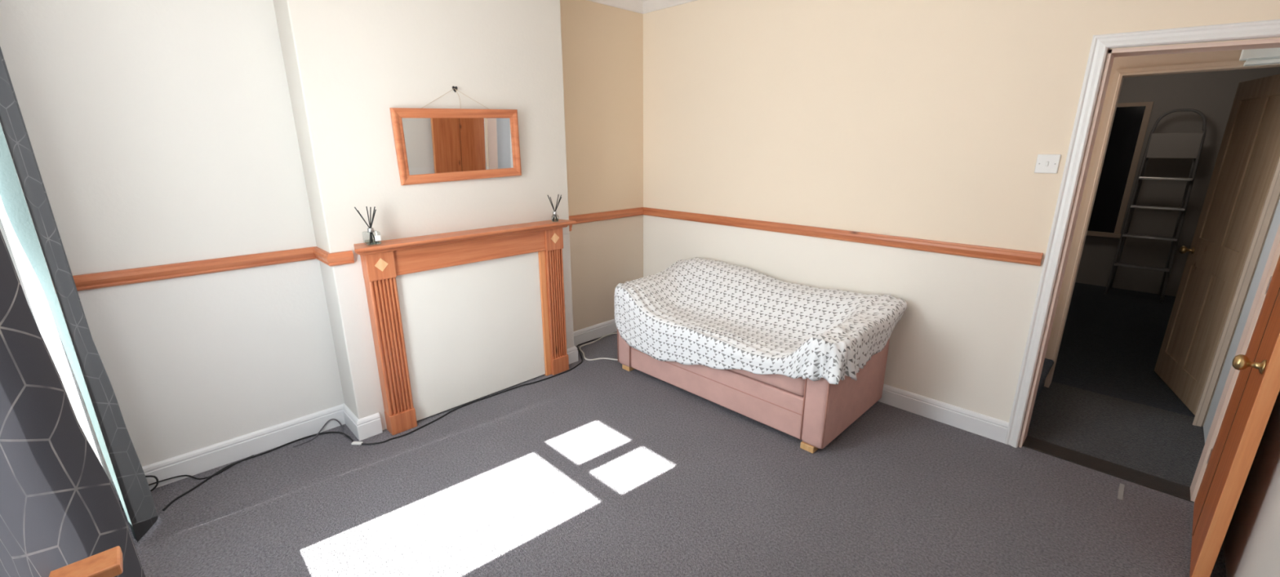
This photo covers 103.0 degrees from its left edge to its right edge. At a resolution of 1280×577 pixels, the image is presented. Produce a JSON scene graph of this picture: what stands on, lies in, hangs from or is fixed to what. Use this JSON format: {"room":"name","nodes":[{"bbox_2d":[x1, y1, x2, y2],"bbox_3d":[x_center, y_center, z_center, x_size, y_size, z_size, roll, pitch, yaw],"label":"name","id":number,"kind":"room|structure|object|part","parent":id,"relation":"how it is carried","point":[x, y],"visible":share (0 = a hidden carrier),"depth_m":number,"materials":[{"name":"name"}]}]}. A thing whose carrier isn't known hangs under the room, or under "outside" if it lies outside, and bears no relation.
{"room":"living room","nodes":[
{"label":"living room","id":0,"kind":"room"},
{"bbox_2d":[27,259,111,484],"bbox_3d":[-1.210,0.058,0.737,0.120,2.660,3.845,-15,22,-43],"label":"wall","id":1,"kind":"structure","parent":0,"point":[77,386],"depth_m":2.21,"materials":[{"name":"paint"}]},
{"bbox_2d":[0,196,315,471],"bbox_3d":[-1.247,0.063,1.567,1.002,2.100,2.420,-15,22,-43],"label":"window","id":2,"kind":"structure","parent":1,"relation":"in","point":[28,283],"depth_m":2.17,"materials":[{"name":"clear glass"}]},
{"bbox_2d":[48,546,123,576],"bbox_3d":[-1.094,0.557,0.968,0.155,0.025,0.070,-15,22,-43],"label":"board","id":3,"kind":"object","parent":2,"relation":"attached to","point":[108,563],"visible":1,"depth_m":0.99,"materials":[{"name":"orange wood"}]},
{"bbox_3d":[-1.483,-0.997,0.868,0.079,0.027,2.600,-15,22,-43],"label":"pole","id":4,"kind":"object","parent":1,"relation":"attached to","visible":0},
{"bbox_2d":[0,230,145,576],"bbox_3d":[-0.962,0.250,0.715,0.117,2.260,1.063,-14,21,-39],"label":"curtain","id":5,"kind":"object","parent":4,"relation":"hanging from","point":[60,508],"visible":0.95,"depth_m":1.03,"materials":[{"name":"fabric"}]},
{"bbox_2d":[0,46,157,542],"bbox_3d":[-2.214,-0.090,1.936,0.125,2.260,0.455,-15,22,-43],"label":"curtain","id":6,"kind":"object","parent":4,"relation":"hanging from","point":[124,466],"visible":1,"depth_m":1.86,"materials":[{"name":"grey fabric"}]},
{"bbox_2d":[0,0,643,477],"bbox_3d":[-1.283,-0.635,3.194,3.575,2.660,0.120,-15,22,-43],"label":"wall","id":7,"kind":"structure","parent":0,"point":[160,132],"depth_m":2.41,"materials":[{"name":"paint"}]},
{"bbox_2d":[110,403,382,500],"bbox_3d":[-1.954,0.846,2.627,1.082,0.121,0.273,-15,22,-43],"label":"baseboard","id":8,"kind":"structure","parent":7,"relation":"attached to","point":[218,455],"depth_m":2.71,"materials":[{"name":"white wood"}]},
{"bbox_2d":[566,319,618,364],"bbox_3d":[-0.273,0.388,4.234,1.128,0.121,0.273,-15,22,-43],"label":"baseboard","id":9,"kind":"structure","parent":7,"relation":"attached to","point":[584,335],"depth_m":4.25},
{"bbox_2d":[568,207,643,231],"bbox_3d":[-0.235,-0.558,4.022,0.995,0.066,0.255,-15,22,-43],"label":"rail","id":10,"kind":"object","parent":7,"relation":"attached to","point":[585,218],"visible":0.54,"depth_m":4.13,"materials":[{"name":"brown wood"}]},
{"bbox_2d":[362,230,381,245],"bbox_3d":[-1.381,-0.266,2.618,0.068,0.078,0.068,-15,22,-43],"label":"bottle","id":11,"kind":"object","parent":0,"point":[377,238],"depth_m":2.62,"materials":[{"name":"clear glass"}]},
{"bbox_2d":[272,0,573,431],"bbox_3d":[-1.122,-0.607,3.094,1.503,2.660,0.255,-15,22,-43],"label":"wall","id":12,"kind":"structure","parent":0,"point":[347,63],"depth_m":2.73,"materials":[{"name":"paint"}]},
{"bbox_2d":[313,246,354,266],"bbox_3d":[-1.619,-0.176,2.683,0.122,0.066,0.279,-15,22,-43],"label":"rail","id":13,"kind":"object","parent":12,"relation":"attached to","point":[335,259],"visible":1,"depth_m":2.60,"materials":[{"name":"brown wood"}]},
{"bbox_2d":[452,85,457,92],"bbox_3d":[-1.031,-1.115,2.845,0.031,0.033,0.021,-15,22,-43],"label":"wall hook","id":14,"kind":"object","parent":12,"relation":"attached to","point":[453,86],"visible":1,"depth_m":2.85,"materials":[{"name":"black metal"}]},
{"bbox_2d":[389,88,521,185],"bbox_3d":[-1.017,-0.869,2.907,0.748,0.512,0.042,-15,21,-41],"label":"wall mirror","id":15,"kind":"object","parent":14,"relation":"hanging from","point":[433,145],"visible":1,"depth_m":2.89,"materials":[{"name":"brown wood"}]},
{"bbox_3d":[-1.029,-1.058,2.850,0.411,0.118,0.007,-15,21,-41],"label":"hanging cord","id":16,"kind":"part","parent":15,"relation":"part of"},
{"bbox_2d":[119,282,1226,576],"bbox_3d":[2.228,0.708,3.443,8.375,0.080,5.000,-15,22,-43],"label":"floor","id":17,"kind":"structure","parent":0,"point":[600,468],"depth_m":2.41,"materials":[{"name":"grey carpet"}]},
{"bbox_2d":[145,475,158,491],"bbox_3d":[-2.322,0.922,2.399,0.097,0.087,0.025,-4,16,-14],"label":"cable loop","id":18,"kind":"object","parent":17,"relation":"on","point":[154,477],"visible":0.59,"depth_m":2.40,"materials":[{"name":"black rubber"}]},
{"bbox_2d":[148,454,253,485],"bbox_3d":[-2.181,0.919,2.523,0.441,0.038,0.078,-15,22,-43],"label":"cable","id":19,"kind":"object","parent":17,"relation":"on","point":[192,477],"visible":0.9,"depth_m":2.51,"materials":[{"name":"black rubber"}]},
{"bbox_2d":[293,418,352,448],"bbox_3d":[-1.760,0.823,2.812,0.254,0.064,0.239,-15,22,-43],"label":"lead","id":20,"kind":"object","parent":17,"relation":"on","point":[339,422],"visible":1,"depth_m":2.89,"materials":[{"name":"plastic"}]},
{"bbox_2d":[351,441,363,444],"bbox_3d":[-1.556,0.852,2.801,0.056,0.012,0.022,0,16,2],"label":"connector","id":21,"kind":"object","parent":17,"relation":"on","point":[353,442],"visible":1,"depth_m":2.79,"materials":[{"name":"white plastic"}]},
{"bbox_2d":[162,331,617,511],"bbox_3d":[-1.127,0.704,3.328,2.971,0.009,0.378,-15,22,-43],"label":"power cable","id":22,"kind":"object","parent":17,"relation":"on","point":[443,415],"visible":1,"depth_m":2.88,"materials":[{"name":"black rubber"}]},
{"bbox_2d":[353,219,576,435],"bbox_3d":[-0.970,0.185,3.170,1.373,1.092,0.152,-15,22,-43],"label":"fireplace surround","id":23,"kind":"object","parent":17,"relation":"on","point":[381,264],"visible":1,"depth_m":2.91,"materials":[{"name":"brown wood"}]},
{"bbox_2d":[354,206,381,245],"bbox_3d":[-1.388,-0.321,2.595,0.098,0.197,0.069,-15,22,-43],"label":"reed diffuser","id":24,"kind":"object","parent":23,"relation":"on","point":[377,238],"visible":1,"depth_m":2.60,"materials":[{"name":"clear glass"}]},
{"bbox_2d":[353,219,576,255],"bbox_3d":[-0.972,-0.318,3.029,1.373,0.046,0.152,-15,22,-43],"label":"mantel shelf","id":25,"kind":"object","parent":23,"relation":"attached to","point":[387,247],"depth_m":2.92,"materials":[{"name":"brown wood"}]},
{"bbox_2d":[395,251,545,421],"bbox_3d":[-1.023,0.265,3.213,0.926,0.893,0.050,-15,22,-43],"label":"board","id":26,"kind":"object","parent":23,"relation":"attached to","point":[472,331],"visible":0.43,"depth_m":3.15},
{"bbox_2d":[547,194,561,222],"bbox_3d":[-0.562,-0.534,3.373,0.113,0.178,0.048,-15,22,-43],"label":"reed diffuser","id":27,"kind":"object","parent":23,"relation":"on","point":[554,212],"visible":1,"depth_m":3.38,"materials":[{"name":"clear glass"}]},
{"bbox_2d":[578,332,618,360],"bbox_3d":[-0.292,0.475,4.123,0.400,0.012,0.626,-2,16,-7],"label":"cable","id":28,"kind":"object","parent":17,"relation":"on","point":[580,346],"visible":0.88,"depth_m":4.03,"materials":[{"name":"white plastic"}]},
{"bbox_2d":[617,328,889,453],"bbox_3d":[0.682,0.340,3.400,0.815,0.660,1.590,-15,22,-43],"label":"sofa","id":29,"kind":"object","parent":17,"relation":"on","point":[815,413],"visible":0.32,"depth_m":2.89,"materials":[{"name":"pink fabric"}]},
{"bbox_3d":[0.169,0.215,3.901,0.815,0.568,0.135,-15,22,-43],"label":"arm","id":30,"kind":"part","parent":29,"relation":"part of"},
{"bbox_3d":[0.619,0.520,3.385,0.613,0.247,1.328,-15,22,-43],"label":"rail","id":31,"kind":"part","parent":29,"relation":"part of","materials":[{"name":"pink fabric"}]},
{"bbox_2d":[613,257,906,384],"bbox_3d":[0.680,0.214,3.317,0.893,0.525,1.729,-15,22,-43],"label":"throw","id":32,"kind":"object","parent":29,"relation":"on","point":[715,314],"visible":1,"depth_m":3.19,"materials":[{"name":"white fabric"}]},
{"bbox_3d":[1.194,0.492,2.906,0.815,0.568,0.135,-15,22,-43],"label":"arm","id":33,"kind":"part","parent":29,"relation":"part of"},
{"bbox_2d":[1034,358,1053,404],"bbox_3d":[2.104,0.268,3.377,0.840,0.803,0.992,-15,22,-43],"label":"staircase","id":34,"kind":"structure","parent":17,"relation":"on","point":[1048,363],"depth_m":3.25,"materials":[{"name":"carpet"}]},
{"bbox_2d":[1022,435,1190,501],"bbox_3d":[2.349,0.911,2.599,0.135,0.026,0.634,-15,22,-43],"label":"threshold strip","id":35,"kind":"object","parent":17,"relation":"on","point":[1151,482],"visible":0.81,"depth_m":2.56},
{"bbox_2d":[1117,483,1124,500],"bbox_3d":[2.269,0.959,2.401,0.155,0.003,0.018,-15,22,-43],"label":"tape strip","id":36,"kind":"object","parent":17,"relation":"on","point":[1120,495],"visible":1,"depth_m":2.40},
{"bbox_2d":[1103,108,1206,302],"bbox_3d":[5.348,-0.848,5.262,0.401,1.914,0.456,-15,22,-43],"label":"step ladder","id":37,"kind":"object","parent":17,"relation":"on","point":[1160,145],"visible":1,"depth_m":5.16,"materials":[{"name":"metal"}]},
{"bbox_3d":[5.297,-0.682,5.525,0.022,1.452,0.184,10,19,33],"label":"leg","id":38,"kind":"part","parent":37,"relation":"part of","materials":[{"name":"metal"}]},
{"bbox_3d":[5.343,-1.429,5.093,0.024,0.240,0.360,-15,22,-43],"label":"plate","id":39,"kind":"part","parent":37,"relation":"part of","materials":[{"name":"grey metal"}]},
{"bbox_3d":[5.557,-0.612,5.273,0.184,1.452,0.022,-11,19,-33],"label":"leg","id":40,"kind":"part","parent":37,"relation":"part of","materials":[{"name":"metal"}]},
{"bbox_2d":[643,0,1279,501],"bbox_3d":[1.347,-0.639,3.180,0.140,2.660,3.845,-15,22,-43],"label":"wall","id":41,"kind":"structure","parent":0,"point":[921,119],"depth_m":2.96,"materials":[{"name":"beige paint"}]},
{"bbox_2d":[643,207,1043,266],"bbox_3d":[1.006,-0.409,3.482,0.024,0.066,2.799,-15,22,-43],"label":"rail","id":42,"kind":"object","parent":41,"relation":"attached to","point":[1017,256],"visible":1,"depth_m":3.10,"materials":[{"name":"brown wood"}]},
{"bbox_2d":[877,383,1008,443],"bbox_3d":[1.022,0.525,3.735,0.018,0.121,2.792,-15,22,-43],"label":"baseboard","id":43,"kind":"structure","parent":41,"relation":"attached to","point":[988,427],"depth_m":2.98,"materials":[{"name":"white wood"}]},
{"bbox_2d":[1034,154,1061,173],"bbox_3d":[1.954,-0.599,2.442,0.014,0.088,0.088,-15,22,-43],"label":"light switch","id":44,"kind":"object","parent":41,"relation":"attached to","point":[1045,163],"visible":1,"depth_m":2.44,"materials":[{"name":"white plastic"}]},
{"bbox_2d":[1004,18,1279,448],"bbox_3d":[2.276,-0.058,2.251,0.026,2.042,0.784,-15,22,-43],"label":"trim","id":45,"kind":"structure","parent":41,"relation":"attached to","point":[1100,43],"depth_m":2.34,"materials":[{"name":"white wood"}]},
{"bbox_2d":[1018,38,1279,502],"bbox_3d":[2.336,-0.044,2.319,0.154,1.978,0.658,-15,22,-43],"label":"lining","id":46,"kind":"object","parent":41,"relation":"attached to","point":[1274,253],"visible":1,"depth_m":2.25,"materials":[{"name":"paint"}]},
{"bbox_2d":[1189,255,1279,576],"bbox_3d":[2.282,0.113,1.820,0.654,1.923,0.180,-14,21,-41],"label":"door","id":47,"kind":"structure","parent":46,"relation":"attached to","point":[1256,388],"depth_m":1.81,"materials":[{"name":"brown wood"}]},
{"bbox_3d":[2.046,0.253,1.712,0.055,0.055,0.070,-14,21,-41],"label":"knob","id":48,"kind":"part","parent":47,"relation":"part of","materials":[{"name":"gold metal"}]},
{"bbox_2d":[1044,49,1279,426],"bbox_3d":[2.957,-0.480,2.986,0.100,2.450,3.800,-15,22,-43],"label":"door frame","id":49,"kind":"structure","parent":0,"point":[1164,60],"depth_m":2.89,"materials":[{"name":"paint"}]},
{"bbox_2d":[1154,74,1279,415],"bbox_3d":[3.493,-0.255,3.099,0.101,1.930,0.720,9,18,29],"label":"door","id":50,"kind":"structure","parent":49,"relation":"in","point":[1248,157],"depth_m":3.06,"materials":[{"name":"brown wood"}]},
{"bbox_3d":[3.631,-0.256,3.382,0.064,0.052,0.052,9,18,29],"label":"knob","id":51,"kind":"part","parent":50,"relation":"part of","materials":[{"name":"gold metal"}]},
{"bbox_2d":[1239,47,1279,66],"bbox_3d":[3.125,-1.149,2.471,0.098,0.102,0.275,-15,22,-43],"label":"door closer","id":52,"kind":"object","parent":49,"relation":"attached to","point":[1263,56],"depth_m":2.50,"materials":[{"name":"white metal"}]},
{"bbox_2d":[1075,66,1279,296],"bbox_3d":[5.511,-1.175,5.426,0.100,2.450,3.800,-15,22,-43],"label":"wall","id":53,"kind":"structure","parent":0,"point":[1212,93],"depth_m":5.34,"materials":[{"name":"paint"}]},
{"bbox_2d":[1086,102,1153,238],"bbox_3d":[5.158,-1.296,5.628,0.080,1.425,0.500,-15,22,-43],"label":"window","id":54,"kind":"structure","parent":53,"relation":"in","point":[1131,121],"depth_m":5.56,"materials":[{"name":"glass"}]},
{"bbox_2d":[1203,198,1279,576],"bbox_3d":[1.690,-0.023,0.994,4.575,2.660,0.140,-15,22,-43],"label":"wall","id":55,"kind":"structure","parent":0,"point":[1251,541],"depth_m":1.86,"materials":[{"name":"paint"}]},
{"bbox_3d":[0.026,-1.598,1.549,3.575,0.080,3.805,-15,22,-43],"label":"ceiling","id":56,"kind":"structure","parent":0,"visible":0},
{"bbox_2d":[587,0,697,13],"bbox_3d":[0.061,-1.531,1.605,3.475,0.080,3.605,-15,22,-43],"label":"coving","id":57,"kind":"structure","parent":56,"relation":"attached to","point":[642,6],"depth_m":3.86,"materials":[{"name":"white paint"}]}
]}

